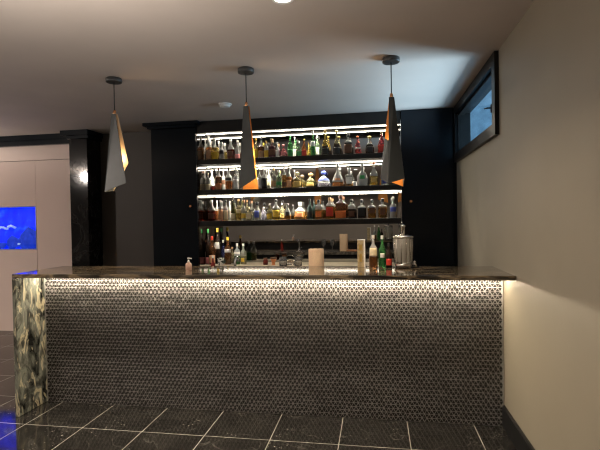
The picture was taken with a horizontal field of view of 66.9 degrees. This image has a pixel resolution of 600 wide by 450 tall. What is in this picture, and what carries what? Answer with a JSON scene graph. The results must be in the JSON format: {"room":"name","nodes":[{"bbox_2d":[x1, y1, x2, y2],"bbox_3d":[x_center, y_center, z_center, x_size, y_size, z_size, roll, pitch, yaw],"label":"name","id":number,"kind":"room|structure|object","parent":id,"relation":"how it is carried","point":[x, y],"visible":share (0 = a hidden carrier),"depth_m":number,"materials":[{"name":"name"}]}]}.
{"room":"bar","nodes":[
{"label":"bar","id":0,"kind":"room"},
{"bbox_2d":[0,144,71,330],"bbox_3d":[-5.462,0.218,6.513,4.935,2.510,0.120,-1,1,9],"label":"wall","id":1,"kind":"structure","parent":0,"point":[53,203],"depth_m":6.12,"materials":[{"name":"beige paint"}]},
{"bbox_2d":[0,206,36,249],"bbox_3d":[-4.027,0.052,6.264,0.972,0.597,0.112,-1,1,9],"label":"television","id":2,"kind":"object","parent":1,"relation":"on","point":[18,225],"visible":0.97,"depth_m":6.27,"materials":[{"name":"blue"}]},
{"bbox_2d":[0,133,68,147],"bbox_3d":[-5.422,-1.102,6.431,5.080,0.131,0.220,-1,1,9],"label":"trim","id":3,"kind":"structure","parent":1,"relation":"attached to","point":[38,139],"depth_m":6.03,"materials":[{"name":"black paint"}]},
{"bbox_2d":[21,126,398,236],"bbox_3d":[-3.566,0.121,6.387,11.120,2.641,0.260,-1,1,9],"label":"wall","id":4,"kind":"structure","parent":0,"point":[398,126],"depth_m":5.70,"materials":[{"name":"brown paint"}]},
{"bbox_2d":[100,131,153,265],"bbox_3d":[-2.166,0.103,5.995,0.930,2.641,0.050,-1,1,9],"label":"wall","id":5,"kind":"structure","parent":4,"relation":"attached to","point":[127,210],"depth_m":5.97,"materials":[{"name":"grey paint"}]},
{"bbox_2d":[198,152,382,167],"bbox_3d":[-0.017,-0.761,5.409,2.356,0.066,0.424,-1,1,9],"label":"shelf","id":6,"kind":"object","parent":4,"relation":"attached to","point":[359,157],"visible":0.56,"depth_m":5.27,"materials":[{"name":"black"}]},
{"bbox_2d":[205,136,210,159],"bbox_3d":[-1.131,-0.940,5.615,0.073,0.322,0.074,-1,1,9],"label":"bottle","id":7,"kind":"object","parent":6,"relation":"on","point":[208,146],"visible":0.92,"depth_m":5.59,"materials":[{"name":"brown glass"}]},
{"bbox_2d":[211,138,218,158],"bbox_3d":[-1.050,-0.924,5.602,0.090,0.288,0.092,-1,1,9],"label":"bottle","id":8,"kind":"object","parent":6,"relation":"on","point":[214,150],"visible":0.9,"depth_m":5.57,"materials":[{"name":"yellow glass"}]},
{"bbox_2d":[219,142,223,158],"bbox_3d":[-0.963,-0.902,5.588,0.060,0.241,0.061,-1,1,9],"label":"bottle","id":9,"kind":"object","parent":6,"relation":"on","point":[221,151],"visible":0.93,"depth_m":5.57,"materials":[{"name":"clear glass"}]},
{"bbox_2d":[227,138,234,158],"bbox_3d":[-0.849,-0.925,5.568,0.099,0.284,0.061,-1,1,9],"label":"bottle","id":10,"kind":"object","parent":6,"relation":"on","point":[230,151],"visible":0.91,"depth_m":5.54,"materials":[{"name":"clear glass"}]},
{"bbox_2d":[235,140,239,157],"bbox_3d":[-0.764,-0.913,5.554,0.062,0.256,0.063,-1,1,9],"label":"bottle","id":11,"kind":"object","parent":6,"relation":"on","point":[237,149],"visible":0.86,"depth_m":5.53,"materials":[{"name":"clear glass"}]},
{"bbox_2d":[254,138,257,157],"bbox_3d":[-0.532,-0.923,5.515,0.056,0.270,0.057,-1,1,9],"label":"bottle","id":12,"kind":"object","parent":6,"relation":"on","point":[256,145],"visible":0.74,"depth_m":5.49,"materials":[{"name":"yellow glass"}]},
{"bbox_2d":[258,138,263,156],"bbox_3d":[-0.471,-0.922,5.505,0.073,0.267,0.074,-1,1,9],"label":"bottle","id":13,"kind":"object","parent":6,"relation":"on","point":[261,147],"visible":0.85,"depth_m":5.48,"materials":[{"name":"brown glass"}]},
{"bbox_2d":[264,141,268,156],"bbox_3d":[-0.407,-0.904,5.495,0.053,0.228,0.037,-1,1,9],"label":"bottle","id":14,"kind":"object","parent":6,"relation":"on","point":[266,146],"visible":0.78,"depth_m":5.48,"materials":[{"name":"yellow glass"}]},
{"bbox_2d":[268,139,275,156],"bbox_3d":[-0.336,-0.915,5.482,0.086,0.248,0.064,-1,1,9],"label":"bottle","id":15,"kind":"object","parent":6,"relation":"on","point":[271,149],"visible":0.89,"depth_m":5.45,"materials":[{"name":"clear glass"}]},
{"bbox_2d":[288,135,292,155],"bbox_3d":[-0.118,-0.934,5.446,0.062,0.280,0.063,-1,1,9],"label":"bottle","id":16,"kind":"object","parent":6,"relation":"on","point":[290,147],"visible":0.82,"depth_m":5.42,"materials":[{"name":"green glass"}]},
{"bbox_2d":[296,141,301,155],"bbox_3d":[-0.014,-0.900,5.429,0.073,0.210,0.045,-1,1,9],"label":"bottle","id":17,"kind":"object","parent":6,"relation":"on","point":[298,150],"visible":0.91,"depth_m":5.41,"materials":[{"name":"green glass"}]},
{"bbox_2d":[302,139,306,155],"bbox_3d":[0.050,-0.912,5.418,0.063,0.230,0.039,-1,1,9],"label":"bottle","id":18,"kind":"object","parent":6,"relation":"on","point":[304,150],"visible":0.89,"depth_m":5.41,"materials":[{"name":"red glass"}]},
{"bbox_2d":[310,131,315,154],"bbox_3d":[0.154,-0.959,5.400,0.061,0.322,0.062,-1,1,9],"label":"bottle","id":19,"kind":"object","parent":6,"relation":"on","point":[312,145],"visible":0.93,"depth_m":5.38,"materials":[{"name":"green glass"}]},
{"bbox_2d":[256,162,381,186],"bbox_3d":[0.219,-0.610,5.595,1.550,0.270,0.012,-1,1,9],"label":"mirror","id":20,"kind":"object","parent":6,"relation":"attached to","point":[330,169],"depth_m":5.57,"materials":[{"name":"grey mirror"}]},
{"bbox_2d":[321,130,329,154],"bbox_3d":[0.299,-0.960,5.376,0.099,0.319,0.063,-1,1,9],"label":"bottle","id":21,"kind":"object","parent":6,"relation":"on","point":[325,148],"visible":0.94,"depth_m":5.36,"materials":[{"name":"black glass"}]},
{"bbox_2d":[333,130,340,153],"bbox_3d":[0.433,-0.959,5.353,0.101,0.313,0.064,-1,1,9],"label":"bottle","id":22,"kind":"object","parent":6,"relation":"on","point":[336,147],"visible":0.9,"depth_m":5.33,"materials":[{"name":"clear glass"}]},
{"bbox_2d":[344,133,351,153],"bbox_3d":[0.566,-0.943,5.331,0.089,0.277,0.066,-1,1,9],"label":"bottle","id":23,"kind":"object","parent":6,"relation":"on","point":[347,144],"visible":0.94,"depth_m":5.30,"materials":[{"name":"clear glass"}]},
{"bbox_2d":[355,136,360,153],"bbox_3d":[0.675,-0.924,5.314,0.068,0.236,0.042,-1,1,9],"label":"bottle","id":24,"kind":"object","parent":6,"relation":"on","point":[357,146],"visible":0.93,"depth_m":5.30,"materials":[{"name":"red glass"}]},
{"bbox_2d":[365,136,373,152],"bbox_3d":[0.812,-0.923,5.291,0.098,0.230,0.070,-1,1,9],"label":"bottle","id":25,"kind":"object","parent":6,"relation":"on","point":[369,147],"visible":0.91,"depth_m":5.27,"materials":[{"name":"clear glass"}]},
{"bbox_2d":[378,131,383,152],"bbox_3d":[0.948,-0.951,5.267,0.089,0.281,0.055,-1,1,9],"label":"bottle","id":26,"kind":"object","parent":6,"relation":"on","point":[381,141],"visible":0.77,"depth_m":5.25,"materials":[{"name":"red glass"}]},
{"bbox_2d":[199,185,400,196],"bbox_3d":[-0.011,-0.404,5.415,2.356,0.062,0.424,-1,1,9],"label":"shelf","id":27,"kind":"object","parent":4,"relation":"attached to","point":[365,188],"visible":0.91,"depth_m":5.25,"materials":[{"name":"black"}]},
{"bbox_2d":[205,173,210,189],"bbox_3d":[-1.140,-0.533,5.624,0.061,0.227,0.044,-1,1,9],"label":"bottle","id":28,"kind":"object","parent":27,"relation":"on","point":[207,181],"visible":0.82,"depth_m":5.61,"materials":[{"name":"clear glass"}]},
{"bbox_2d":[210,170,214,189],"bbox_3d":[-1.112,-0.558,5.730,0.072,0.274,0.073,-1,1,9],"label":"bottle","id":29,"kind":"object","parent":27,"relation":"on","point":[212,179],"visible":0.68,"depth_m":5.71,"materials":[{"name":"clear glass"}]},
{"bbox_2d":[215,167,221,189],"bbox_3d":[-1.002,-0.565,5.600,0.080,0.288,0.081,-1,1,9],"label":"bottle","id":30,"kind":"object","parent":27,"relation":"on","point":[218,179],"visible":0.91,"depth_m":5.57,"materials":[{"name":"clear glass"}]},
{"bbox_2d":[225,167,232,188],"bbox_3d":[-0.876,-0.567,5.579,0.087,0.288,0.088,-1,1,9],"label":"bottle","id":31,"kind":"object","parent":27,"relation":"on","point":[228,179],"visible":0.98,"depth_m":5.55,"materials":[{"name":"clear glass"}]},
{"bbox_2d":[233,168,238,188],"bbox_3d":[-0.782,-0.562,5.564,0.067,0.275,0.068,-1,1,9],"label":"bottle","id":32,"kind":"object","parent":27,"relation":"on","point":[236,178],"visible":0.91,"depth_m":5.54,"materials":[{"name":"clear glass"}]},
{"bbox_2d":[257,167,261,187],"bbox_3d":[-0.492,-0.567,5.515,0.051,0.277,0.052,-1,1,9],"label":"bottle","id":33,"kind":"object","parent":27,"relation":"on","point":[259,177],"visible":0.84,"depth_m":5.49,"materials":[{"name":"clear glass"}]},
{"bbox_2d":[261,167,266,187],"bbox_3d":[-0.434,-0.567,5.505,0.065,0.275,0.067,-1,1,9],"label":"bottle","id":34,"kind":"object","parent":27,"relation":"on","point":[264,177],"visible":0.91,"depth_m":5.48,"materials":[{"name":"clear glass"}]},
{"bbox_2d":[267,168,270,187],"bbox_3d":[-0.384,-0.568,5.609,0.054,0.273,0.056,-1,1,9],"label":"bottle","id":35,"kind":"object","parent":27,"relation":"on","point":[268,175],"visible":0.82,"depth_m":5.59,"materials":[{"name":"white glass"}]},
{"bbox_2d":[271,168,275,187],"bbox_3d":[-0.316,-0.560,5.486,0.065,0.258,0.066,-1,1,9],"label":"bottle","id":36,"kind":"object","parent":27,"relation":"on","point":[273,178],"visible":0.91,"depth_m":5.46,"materials":[{"name":"clear glass"}]},
{"bbox_2d":[276,170,281,187],"bbox_3d":[-0.254,-0.548,5.476,0.067,0.232,0.068,-1,1,9],"label":"bottle","id":37,"kind":"object","parent":27,"relation":"on","point":[278,179],"visible":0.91,"depth_m":5.45,"materials":[{"name":"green glass"}]},
{"bbox_2d":[282,165,286,187],"bbox_3d":[-0.190,-0.577,5.464,0.057,0.288,0.058,-1,1,9],"label":"bottle","id":38,"kind":"object","parent":27,"relation":"on","point":[284,177],"visible":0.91,"depth_m":5.45,"materials":[{"name":"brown glass"}]},
{"bbox_2d":[287,167,291,187],"bbox_3d":[-0.131,-0.566,5.455,0.059,0.264,0.061,-1,1,9],"label":"bottle","id":39,"kind":"object","parent":27,"relation":"on","point":[289,178],"visible":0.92,"depth_m":5.43,"materials":[{"name":"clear glass"}]},
{"bbox_2d":[292,172,302,187],"bbox_3d":[-0.031,-0.536,5.439,0.130,0.200,0.095,-1,1,9],"label":"bottle","id":40,"kind":"object","parent":27,"relation":"on","point":[297,182],"visible":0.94,"depth_m":5.41,"materials":[{"name":"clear glass"}]},
{"bbox_2d":[211,192,399,220],"bbox_3d":[0.030,-0.227,5.634,2.356,0.314,0.012,-1,1,9],"label":"mirror","id":41,"kind":"object","parent":27,"relation":"attached to","point":[292,200],"depth_m":5.61,"materials":[{"name":"grey mirror"}]},
{"bbox_2d":[305,173,315,186],"bbox_3d":[0.128,-0.536,5.524,0.131,0.194,0.096,-1,1,9],"label":"bottle","id":42,"kind":"object","parent":27,"relation":"on","point":[310,182],"visible":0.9,"depth_m":5.49,"materials":[{"name":"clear glass"}]},
{"bbox_2d":[317,171,329,186],"bbox_3d":[0.286,-0.548,5.498,0.158,0.213,0.114,-1,1,9],"label":"bottle","id":43,"kind":"object","parent":27,"relation":"on","point":[323,181],"visible":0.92,"depth_m":5.46,"materials":[{"name":"clear glass"}]},
{"bbox_2d":[332,164,342,185],"bbox_3d":[0.445,-0.579,5.359,0.128,0.272,0.080,-1,1,9],"label":"bottle","id":44,"kind":"object","parent":27,"relation":"on","point":[337,180],"visible":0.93,"depth_m":5.33,"materials":[{"name":"clear glass"}]},
{"bbox_2d":[345,168,352,185],"bbox_3d":[0.578,-0.558,5.337,0.091,0.226,0.070,-1,1,9],"label":"bottle","id":45,"kind":"object","parent":27,"relation":"on","point":[348,177],"visible":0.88,"depth_m":5.30,"materials":[{"name":"clear glass"}]},
{"bbox_2d":[357,164,367,185],"bbox_3d":[0.727,-0.581,5.311,0.124,0.268,0.075,-1,1,9],"label":"bottle","id":46,"kind":"object","parent":27,"relation":"on","point":[362,179],"visible":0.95,"depth_m":5.28,"materials":[{"name":"clear glass"}]},
{"bbox_2d":[370,162,377,184],"bbox_3d":[0.861,-0.593,5.289,0.100,0.288,0.062,-1,1,9],"label":"bottle","id":47,"kind":"object","parent":27,"relation":"on","point":[373,175],"visible":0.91,"depth_m":5.26,"materials":[{"name":"clear glass"}]},
{"bbox_2d":[199,218,401,226],"bbox_3d":[-0.004,-0.035,5.421,2.356,0.063,0.424,-1,1,9],"label":"shelf","id":48,"kind":"object","parent":4,"relation":"attached to","point":[356,220],"visible":0.97,"depth_m":5.20,"materials":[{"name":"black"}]},
{"bbox_2d":[208,200,215,220],"bbox_3d":[-1.094,-0.181,5.623,0.091,0.260,0.092,-1,1,9],"label":"bottle","id":49,"kind":"object","parent":48,"relation":"on","point":[211,210],"visible":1,"depth_m":5.59,"materials":[{"name":"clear glass"}]},
{"bbox_2d":[218,200,222,220],"bbox_3d":[-0.982,-0.181,5.604,0.063,0.257,0.064,-1,1,9],"label":"bottle","id":50,"kind":"object","parent":48,"relation":"on","point":[220,209],"visible":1,"depth_m":5.58,"materials":[{"name":"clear glass"}]},
{"bbox_2d":[223,200,227,220],"bbox_3d":[-0.913,-0.181,5.593,0.058,0.255,0.059,-1,1,9],"label":"bottle","id":51,"kind":"object","parent":48,"relation":"on","point":[225,211],"visible":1,"depth_m":5.57,"materials":[{"name":"clear glass"}]},
{"bbox_2d":[231,197,235,220],"bbox_3d":[-0.821,-0.200,5.577,0.057,0.290,0.058,-1,1,9],"label":"bottle","id":52,"kind":"object","parent":48,"relation":"on","point":[233,209],"visible":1,"depth_m":5.56,"materials":[{"name":"green glass"}]},
{"bbox_2d":[236,199,240,219],"bbox_3d":[-0.752,-0.188,5.565,0.059,0.264,0.061,-1,1,9],"label":"bottle","id":53,"kind":"object","parent":48,"relation":"on","point":[238,209],"visible":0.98,"depth_m":5.54,"materials":[{"name":"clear glass"}]},
{"bbox_2d":[241,200,245,219],"bbox_3d":[-0.688,-0.182,5.555,0.061,0.250,0.063,-1,1,9],"label":"bottle","id":54,"kind":"object","parent":48,"relation":"on","point":[243,209],"visible":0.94,"depth_m":5.53,"materials":[{"name":"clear glass"}]},
{"bbox_2d":[246,207,251,219],"bbox_3d":[-0.622,-0.139,5.545,0.069,0.163,0.053,-1,1,9],"label":"bottle","id":55,"kind":"object","parent":48,"relation":"on","point":[248,213],"visible":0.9,"depth_m":5.52,"materials":[{"name":"clear glass"}]},
{"bbox_2d":[253,202,260,219],"bbox_3d":[-0.522,-0.170,5.527,0.102,0.222,0.073,-1,1,9],"label":"bottle","id":56,"kind":"object","parent":48,"relation":"on","point":[257,213],"visible":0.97,"depth_m":5.50,"materials":[{"name":"clear glass"}]},
{"bbox_2d":[261,207,266,219],"bbox_3d":[-0.447,-0.143,5.628,0.062,0.162,0.043,-1,1,9],"label":"bottle","id":57,"kind":"object","parent":48,"relation":"on","point":[263,213],"visible":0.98,"depth_m":5.61,"materials":[{"name":"clear glass"}]},
{"bbox_2d":[267,204,272,219],"bbox_3d":[-0.368,-0.158,5.502,0.068,0.194,0.069,-1,1,9],"label":"bottle","id":58,"kind":"object","parent":48,"relation":"on","point":[269,211],"visible":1,"depth_m":5.48,"materials":[{"name":"clear glass"}]},
{"bbox_2d":[273,199,279,219],"bbox_3d":[-0.288,-0.186,5.488,0.089,0.246,0.090,-1,1,9],"label":"bottle","id":59,"kind":"object","parent":48,"relation":"on","point":[276,210],"visible":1,"depth_m":5.45,"materials":[{"name":"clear glass"}]},
{"bbox_2d":[280,203,283,219],"bbox_3d":[-0.220,-0.169,5.588,0.056,0.206,0.058,-1,1,9],"label":"bottle","id":60,"kind":"object","parent":48,"relation":"on","point":[281,209],"visible":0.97,"depth_m":5.57,"materials":[{"name":"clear glass"}]},
{"bbox_2d":[284,204,290,219],"bbox_3d":[-0.150,-0.159,5.465,0.081,0.189,0.050,-1,1,9],"label":"bottle","id":61,"kind":"object","parent":48,"relation":"on","point":[287,214],"visible":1,"depth_m":5.45,"materials":[{"name":"clear glass"}]},
{"bbox_2d":[294,202,305,218],"bbox_3d":[0.002,-0.175,5.551,0.149,0.213,0.109,-1,1,9],"label":"bottle","id":62,"kind":"object","parent":48,"relation":"on","point":[300,213],"visible":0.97,"depth_m":5.51,"materials":[{"name":"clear glass"}]},
{"bbox_2d":[212,224,399,261],"bbox_3d":[0.038,0.227,5.641,2.349,0.455,0.012,-1,1,9],"label":"mirror","id":63,"kind":"object","parent":48,"relation":"attached to","point":[337,242],"depth_m":5.63,"materials":[{"name":"grey mirror"}]},
{"bbox_2d":[307,199,312,218],"bbox_3d":[0.118,-0.190,5.420,0.063,0.242,0.065,-1,1,9],"label":"bottle","id":64,"kind":"object","parent":48,"relation":"on","point":[309,209],"visible":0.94,"depth_m":5.40,"materials":[{"name":"teal glass"}]},
{"bbox_2d":[315,200,322,218],"bbox_3d":[0.223,-0.184,5.403,0.093,0.228,0.066,-1,1,9],"label":"bottle","id":65,"kind":"object","parent":48,"relation":"on","point":[318,208],"visible":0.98,"depth_m":5.38,"materials":[{"name":"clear glass"}]},
{"bbox_2d":[326,197,333,218],"bbox_3d":[0.352,-0.199,5.381,0.090,0.255,0.064,-1,1,9],"label":"bottle","id":66,"kind":"object","parent":48,"relation":"on","point":[329,206],"visible":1,"depth_m":5.35,"materials":[{"name":"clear glass"}]},
{"bbox_2d":[335,195,345,218],"bbox_3d":[0.480,-0.211,5.359,0.123,0.275,0.086,-1,1,9],"label":"bottle","id":67,"kind":"object","parent":48,"relation":"on","point":[340,212],"visible":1,"depth_m":5.32,"materials":[{"name":"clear glass"}]},
{"bbox_2d":[348,199,355,218],"bbox_3d":[0.607,-0.188,5.338,0.091,0.225,0.065,-1,1,9],"label":"bottle","id":68,"kind":"object","parent":48,"relation":"on","point":[351,208],"visible":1,"depth_m":5.31,"materials":[{"name":"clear glass"}]},
{"bbox_2d":[358,199,365,217],"bbox_3d":[0.722,-0.189,5.319,0.092,0.222,0.071,-1,1,9],"label":"bottle","id":69,"kind":"object","parent":48,"relation":"on","point":[361,209],"visible":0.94,"depth_m":5.29,"materials":[{"name":"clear glass"}]},
{"bbox_2d":[368,199,375,217],"bbox_3d":[0.840,-0.189,5.300,0.090,0.219,0.068,-1,1,9],"label":"bottle","id":70,"kind":"object","parent":48,"relation":"on","point":[371,209],"visible":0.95,"depth_m":5.27,"materials":[{"name":"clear glass"}]},
{"bbox_2d":[378,198,386,217],"bbox_3d":[0.961,-0.195,5.279,0.098,0.228,0.075,-1,1,9],"label":"bottle","id":71,"kind":"object","parent":48,"relation":"on","point":[382,209],"visible":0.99,"depth_m":5.25,"materials":[{"name":"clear glass"}]},
{"bbox_2d":[390,197,396,217],"bbox_3d":[1.079,-0.204,5.259,0.082,0.242,0.083,-1,1,9],"label":"bottle","id":72,"kind":"object","parent":48,"relation":"on","point":[393,208],"visible":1,"depth_m":5.23,"materials":[{"name":"clear glass"}]},
{"bbox_2d":[252,128,385,156],"bbox_3d":[0.217,-1.006,5.588,1.646,0.291,0.012,-1,1,9],"label":"mirror","id":73,"kind":"object","parent":4,"relation":"attached to","point":[282,138],"depth_m":5.56,"materials":[{"name":"grey mirror"}]},
{"bbox_2d":[0,331,515,449],"bbox_3d":[-4.262,1.571,2.099,11.120,0.100,9.000,-1,1,9],"label":"floor","id":74,"kind":"structure","parent":0,"point":[52,425],"depth_m":3.17,"materials":[{"name":"tile"}]},
{"bbox_2d":[60,129,102,265],"bbox_3d":[-2.808,0.116,5.910,0.385,2.640,0.330,-1,1,9],"label":"marble column","id":75,"kind":"structure","parent":74,"relation":"on","point":[84,144],"depth_m":5.79,"materials":[{"name":"black stone"}]},
{"bbox_2d":[142,120,208,265],"bbox_3d":[-1.468,0.098,5.625,0.692,2.639,0.540,-1,1,9],"label":"tall cabinet","id":76,"kind":"object","parent":74,"relation":"on","point":[174,143],"visible":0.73,"depth_m":5.42,"materials":[{"name":"black paint"}]},
{"bbox_2d":[197,133,211,264],"bbox_3d":[-1.175,-0.325,5.611,0.003,1.613,0.424,-1,1,9],"label":"mirror","id":77,"kind":"object","parent":76,"relation":"attached to","point":[203,201],"visible":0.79,"depth_m":5.54,"materials":[{"name":"grey mirror"}]},
{"bbox_2d":[12,266,515,425],"bbox_3d":[-0.313,0.882,3.720,3.599,1.091,1.136,-1,1,9],"label":"bar counter","id":78,"kind":"object","parent":74,"relation":"on","point":[418,343],"depth_m":3.43,"materials":[{"name":"grey tile"}]},
{"bbox_2d":[186,258,191,269],"bbox_3d":[-0.859,0.301,3.505,0.048,0.096,0.047,-1,1,-20],"label":"soap bottle","id":79,"kind":"object","parent":78,"relation":"on","point":[188,264],"visible":1,"depth_m":3.49,"materials":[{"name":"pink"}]},
{"bbox_2d":[279,257,286,265],"bbox_3d":[-0.150,0.379,4.046,0.072,0.190,0.072,-1,1,9],"label":"wine glass","id":80,"kind":"object","parent":78,"relation":"on","point":[282,260],"visible":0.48,"depth_m":4.02,"materials":[{"name":"clear glass"}]},
{"bbox_2d":[294,256,301,265],"bbox_3d":[-0.016,0.377,4.024,0.072,0.190,0.072,-1,1,9],"label":"wine glass","id":81,"kind":"object","parent":78,"relation":"on","point":[297,260],"visible":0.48,"depth_m":4.00,"materials":[{"name":"clear glass"}]},
{"bbox_2d":[308,248,323,265],"bbox_3d":[0.141,0.336,3.906,0.132,0.269,0.132,-1,1,9],"label":"paper towel roll","id":82,"kind":"object","parent":78,"relation":"on","point":[316,255],"visible":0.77,"depth_m":3.85,"materials":[{"name":"beige paper"}]},
{"bbox_2d":[357,239,365,266],"bbox_3d":[0.478,0.219,3.533,0.060,0.211,0.062,-1,1,9],"label":"carton","id":83,"kind":"object","parent":78,"relation":"on","point":[360,242],"visible":1,"depth_m":3.50,"materials":[{"name":"beige cardboard"}]},
{"bbox_2d":[369,235,377,266],"bbox_3d":[0.564,0.200,3.497,0.063,0.248,0.065,-1,1,9],"label":"bottle","id":84,"kind":"object","parent":78,"relation":"on","point":[373,259],"visible":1,"depth_m":3.48,"materials":[{"name":"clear glass"}]},
{"bbox_2d":[379,235,385,266],"bbox_3d":[0.633,0.201,3.496,0.056,0.243,0.057,-1,1,9],"label":"bottle","id":85,"kind":"object","parent":78,"relation":"on","point":[382,251],"visible":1,"depth_m":3.48,"materials":[{"name":"green glass"}]},
{"bbox_2d":[386,243,391,267],"bbox_3d":[0.674,0.229,3.449,0.048,0.187,0.049,-1,1,9],"label":"bottle","id":86,"kind":"object","parent":78,"relation":"on","point":[388,253],"visible":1,"depth_m":3.43,"materials":[{"name":"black glass"}]},
{"bbox_2d":[393,225,416,267],"bbox_3d":[0.780,0.159,3.431,0.153,0.324,0.152,-1,1,-15],"label":"dispenser","id":87,"kind":"object","parent":78,"relation":"on","point":[403,244],"visible":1,"depth_m":3.38,"materials":[{"name":"metal"}]},
{"bbox_2d":[393,238,411,263],"bbox_3d":[0.780,0.192,3.431,0.145,0.189,0.145,-1,1,9],"label":"jar","id":88,"kind":"object","parent":87,"relation":"on","point":[402,246],"depth_m":3.37,"materials":[{"name":"silver glass"}]},
{"bbox_2d":[201,262,394,265],"bbox_3d":[0.010,0.930,5.421,2.356,0.930,0.454,-1,1,9],"label":"countertop","id":89,"kind":"structure","parent":74,"relation":"on","point":[248,263],"depth_m":5.40,"materials":[{"name":"stone"}]},
{"bbox_2d":[205,229,210,263],"bbox_3d":[-1.129,0.264,5.586,0.070,0.434,0.072,-1,1,9],"label":"bottle","id":90,"kind":"object","parent":89,"relation":"on","point":[208,243],"visible":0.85,"depth_m":5.56,"materials":[{"name":"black glass"}]},
{"bbox_2d":[209,236,215,264],"bbox_3d":[-1.068,0.310,5.526,0.079,0.342,0.081,-1,1,9],"label":"bottle","id":91,"kind":"object","parent":89,"relation":"on","point":[212,251],"visible":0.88,"depth_m":5.50,"materials":[{"name":"brown glass"}]},
{"bbox_2d":[214,228,220,263],"bbox_3d":[-1.019,0.258,5.618,0.088,0.443,0.089,-1,1,9],"label":"bottle","id":92,"kind":"object","parent":89,"relation":"on","point":[217,244],"visible":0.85,"depth_m":5.59,"materials":[{"name":"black glass"}]},
{"bbox_2d":[221,240,224,262],"bbox_3d":[-0.970,0.333,5.734,0.056,0.288,0.056,-1,1,9],"label":"bottle","id":93,"kind":"object","parent":89,"relation":"on","point":[222,248],"visible":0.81,"depth_m":5.71,"materials":[{"name":"blue glass"}]},
{"bbox_2d":[224,237,230,264],"bbox_3d":[-0.878,0.312,5.525,0.081,0.333,0.082,-1,1,9],"label":"bottle","id":94,"kind":"object","parent":89,"relation":"on","point":[227,250],"visible":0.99,"depth_m":5.49,"materials":[{"name":"brown glass"}]},
{"bbox_2d":[234,243,239,263],"bbox_3d":[-0.762,0.350,5.506,0.070,0.253,0.049,-1,1,9],"label":"bottle","id":95,"kind":"object","parent":89,"relation":"on","point":[236,251],"visible":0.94,"depth_m":5.49,"materials":[{"name":"clear glass"}]},
{"bbox_2d":[240,243,246,263],"bbox_3d":[-0.688,0.349,5.514,0.073,0.251,0.075,-1,1,9],"label":"bottle","id":96,"kind":"object","parent":89,"relation":"on","point":[243,258],"visible":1,"depth_m":5.49,"materials":[{"name":"clear glass"}]},
{"bbox_2d":[400,108,454,265],"bbox_3d":[1.431,0.055,5.162,0.548,2.639,0.497,-1,1,9],"label":"tall cabinet","id":97,"kind":"object","parent":74,"relation":"on","point":[426,134],"visible":0.72,"depth_m":4.93,"materials":[{"name":"black paint"}]},
{"bbox_2d":[398,119,401,234],"bbox_3d":[1.155,-0.360,5.221,0.003,1.613,0.424,-1,1,9],"label":"mirror","id":98,"kind":"object","parent":97,"relation":"attached to","point":[399,127],"visible":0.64,"depth_m":5.18,"materials":[{"name":"grey mirror"}]},
{"bbox_2d":[0,0,533,135],"bbox_3d":[-4.309,-1.179,2.056,11.120,0.120,9.000,-1,1,9],"label":"ceiling","id":99,"kind":"structure","parent":0,"point":[174,60],"depth_m":3.25,"materials":[{"name":"paint"}]},
{"bbox_2d":[105,76,127,191],"bbox_3d":[-1.504,-0.733,3.701,0.220,0.918,0.126,-1,1,9],"label":"pendant lamp","id":100,"kind":"object","parent":99,"relation":"hanging from","point":[117,161],"visible":1,"depth_m":3.69,"materials":[{"name":"metal"}]},
{"bbox_2d":[218,102,231,107],"bbox_3d":[-0.756,-1.203,4.576,0.136,0.034,0.136,-1,1,9],"label":"smoke detector","id":101,"kind":"object","parent":99,"relation":"attached to","point":[222,104],"visible":1,"depth_m":4.54,"materials":[{"name":"white plastic"}]},
{"bbox_2d":[238,66,257,188],"bbox_3d":[-0.410,-0.744,3.518,0.146,0.928,0.126,-1,1,9],"label":"pendant lamp","id":102,"kind":"object","parent":99,"relation":"hanging from","point":[248,173],"visible":1,"depth_m":3.51,"materials":[{"name":"metal"}]},
{"bbox_2d":[272,0,293,3],"bbox_3d":[-0.091,-1.193,2.390,0.124,0.008,0.124,-1,1,9],"label":"recessed light","id":103,"kind":"object","parent":99,"relation":"in","point":[274,1],"visible":1,"depth_m":2.42,"materials":[{"name":"white plastic"}]},
{"bbox_2d":[197,111,399,135],"bbox_3d":[-0.026,-1.177,5.392,2.356,0.134,0.438,-1,1,9],"label":"soffit","id":104,"kind":"object","parent":99,"relation":"attached to","point":[363,120],"visible":1,"depth_m":5.21,"materials":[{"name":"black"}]},
{"bbox_2d":[380,55,404,186],"bbox_3d":[0.674,-0.754,3.337,0.176,0.940,0.126,-1,1,9],"label":"pendant lamp","id":105,"kind":"object","parent":99,"relation":"hanging from","point":[392,171],"visible":1,"depth_m":3.32,"materials":[{"name":"metal"}]},
{"bbox_2d":[457,0,599,449],"bbox_3d":[1.139,0.121,1.169,0.120,2.641,9.000,-1,1,9],"label":"wall","id":106,"kind":"structure","parent":0,"point":[528,198],"depth_m":2.34,"materials":[{"name":"beige paint"}]},
{"bbox_2d":[453,118,457,265],"bbox_3d":[1.722,0.050,5.134,0.033,2.639,0.455,-1,1,9],"label":"trim","id":107,"kind":"structure","parent":106,"relation":"attached to","point":[454,164],"depth_m":4.91,"materials":[{"name":"black paint"}]},
{"bbox_2d":[453,50,498,162],"bbox_3d":[1.582,-0.950,4.027,0.174,0.587,1.702,-1,1,9],"label":"window","id":108,"kind":"structure","parent":106,"relation":"in","point":[486,80],"depth_m":3.90,"materials":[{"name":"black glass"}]},
{"bbox_2d":[502,405,534,449],"bbox_3d":[0.886,1.391,-0.033,0.018,0.148,6.499,-1,1,9],"label":"baseboard","id":109,"kind":"structure","parent":106,"relation":"attached to","point":[516,435],"depth_m":2.89,"materials":[{"name":"black wood"}]},
{"label":"outside","id":110,"kind":"structure","parent":0,"visible":0},
{"bbox_2d":[470,91,491,140],"bbox_3d":[5.646,-3.115,4.514,10.000,7.150,10.200,-1,1,9],"label":"sky","id":111,"kind":"structure","parent":110,"point":[480,118],"depth_m":9.79,"materials":[{"name":"blue"}]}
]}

